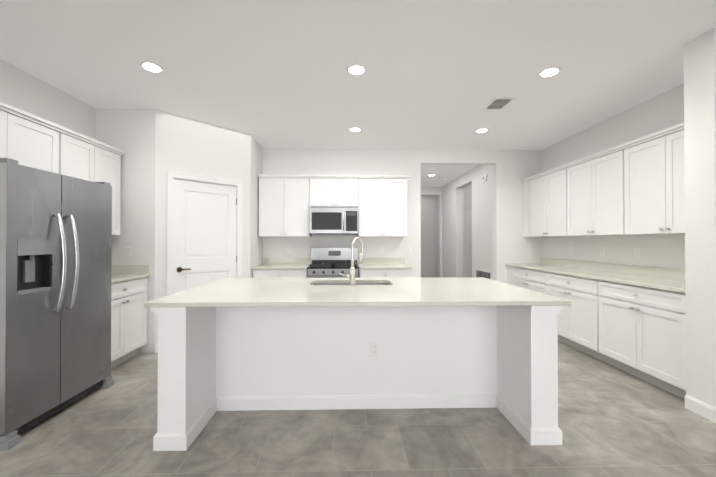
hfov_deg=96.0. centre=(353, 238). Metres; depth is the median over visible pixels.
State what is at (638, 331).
base cabinet
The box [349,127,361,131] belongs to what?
recessed light
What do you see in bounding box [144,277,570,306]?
island countertop
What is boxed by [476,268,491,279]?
air vent
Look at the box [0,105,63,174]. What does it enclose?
upper cabinet
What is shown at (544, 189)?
upper cabinet
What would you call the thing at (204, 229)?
pantry door
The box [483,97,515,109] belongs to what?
ceiling vent
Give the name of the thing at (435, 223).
wall
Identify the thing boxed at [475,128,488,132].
recessed light
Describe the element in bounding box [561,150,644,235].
upper cabinet
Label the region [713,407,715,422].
baseboard
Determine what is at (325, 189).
upper cabinet
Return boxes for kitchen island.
[151,305,563,450]
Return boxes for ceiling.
[0,0,715,195]
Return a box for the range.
[307,248,358,277]
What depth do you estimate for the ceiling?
2.78 m
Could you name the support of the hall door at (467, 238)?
in the wall at (435, 223)
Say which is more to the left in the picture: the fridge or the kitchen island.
the fridge
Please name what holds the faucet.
on the island countertop at (305, 292)
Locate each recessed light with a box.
[140,61,163,72]
[346,64,366,74]
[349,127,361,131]
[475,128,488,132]
[538,67,561,76]
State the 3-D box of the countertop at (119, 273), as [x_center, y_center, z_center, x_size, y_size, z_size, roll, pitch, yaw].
[-2.679,0.371,3.337,0.631,0.130,0.800,0,0,-1]
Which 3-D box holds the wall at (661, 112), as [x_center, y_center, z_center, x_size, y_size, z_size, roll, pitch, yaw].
[3.267,-0.090,3.899,0.115,2.840,3.080,0,0,-1]
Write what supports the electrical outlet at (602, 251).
attached to the wall at (661, 112)
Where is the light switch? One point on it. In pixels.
(127, 250)
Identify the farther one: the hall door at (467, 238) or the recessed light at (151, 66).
the hall door at (467, 238)
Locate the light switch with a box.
[124,246,130,255]
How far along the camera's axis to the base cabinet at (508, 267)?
5.34 m
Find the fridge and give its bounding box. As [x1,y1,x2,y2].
[0,158,113,450]
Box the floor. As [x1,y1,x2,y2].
[0,340,715,476]
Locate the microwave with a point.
(333, 219)
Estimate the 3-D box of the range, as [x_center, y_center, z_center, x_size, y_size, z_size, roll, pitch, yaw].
[-0.312,0.737,4.999,0.756,1.165,0.700,0,0,-1]
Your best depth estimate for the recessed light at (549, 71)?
2.93 m
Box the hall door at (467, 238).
[463,210,471,276]
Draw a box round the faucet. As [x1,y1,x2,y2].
[339,237,363,285]
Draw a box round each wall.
[0,59,167,331]
[168,148,539,283]
[540,86,679,268]
[680,28,715,407]
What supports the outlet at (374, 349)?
attached to the kitchen island
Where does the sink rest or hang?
in the island countertop at (305, 292)
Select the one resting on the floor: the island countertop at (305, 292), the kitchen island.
the kitchen island
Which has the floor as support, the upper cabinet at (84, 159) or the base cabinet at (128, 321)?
the base cabinet at (128, 321)
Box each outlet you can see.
[370,342,378,356]
[600,247,604,255]
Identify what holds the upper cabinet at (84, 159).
attached to the wall at (156, 146)
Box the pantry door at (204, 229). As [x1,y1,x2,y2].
[167,171,242,294]
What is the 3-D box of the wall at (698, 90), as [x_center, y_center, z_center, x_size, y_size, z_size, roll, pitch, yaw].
[2.595,-0.101,2.418,0.002,2.840,0.210,0,0,-1]
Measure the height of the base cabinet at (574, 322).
0.888 m
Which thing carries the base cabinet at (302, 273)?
on the floor
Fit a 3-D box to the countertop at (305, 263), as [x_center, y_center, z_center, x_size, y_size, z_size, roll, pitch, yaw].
[-0.323,0.384,5.043,2.354,0.130,0.631,0,0,-1]
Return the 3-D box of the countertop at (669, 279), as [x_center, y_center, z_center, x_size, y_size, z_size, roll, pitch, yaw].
[2.888,0.376,3.986,0.631,0.130,2.894,0,0,-1]
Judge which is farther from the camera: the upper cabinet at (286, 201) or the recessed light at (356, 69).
the upper cabinet at (286, 201)
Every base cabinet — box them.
[111,277,147,367]
[253,269,306,277]
[359,269,410,277]
[507,266,510,284]
[511,266,542,292]
[539,271,590,354]
[591,279,685,398]
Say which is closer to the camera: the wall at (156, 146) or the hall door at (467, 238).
the wall at (156, 146)
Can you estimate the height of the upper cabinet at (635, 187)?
0.936 m
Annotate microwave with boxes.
[309,206,357,233]
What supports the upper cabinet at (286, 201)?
attached to the wall at (435, 223)
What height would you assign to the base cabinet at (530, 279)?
0.888 m
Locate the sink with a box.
[312,283,390,284]
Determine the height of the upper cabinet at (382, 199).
0.936 m
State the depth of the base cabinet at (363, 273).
4.77 m
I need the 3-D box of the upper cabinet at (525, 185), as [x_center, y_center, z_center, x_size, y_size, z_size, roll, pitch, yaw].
[3.010,-0.497,5.311,0.325,0.936,0.265,0,0,-1]
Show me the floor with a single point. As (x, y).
(613, 421)
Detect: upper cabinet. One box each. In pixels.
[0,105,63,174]
[64,129,123,234]
[258,174,311,236]
[310,174,357,205]
[358,175,409,236]
[522,178,528,236]
[529,166,560,236]
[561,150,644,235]
[617,126,684,233]
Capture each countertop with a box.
[111,265,149,282]
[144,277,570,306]
[252,258,411,268]
[505,258,684,292]

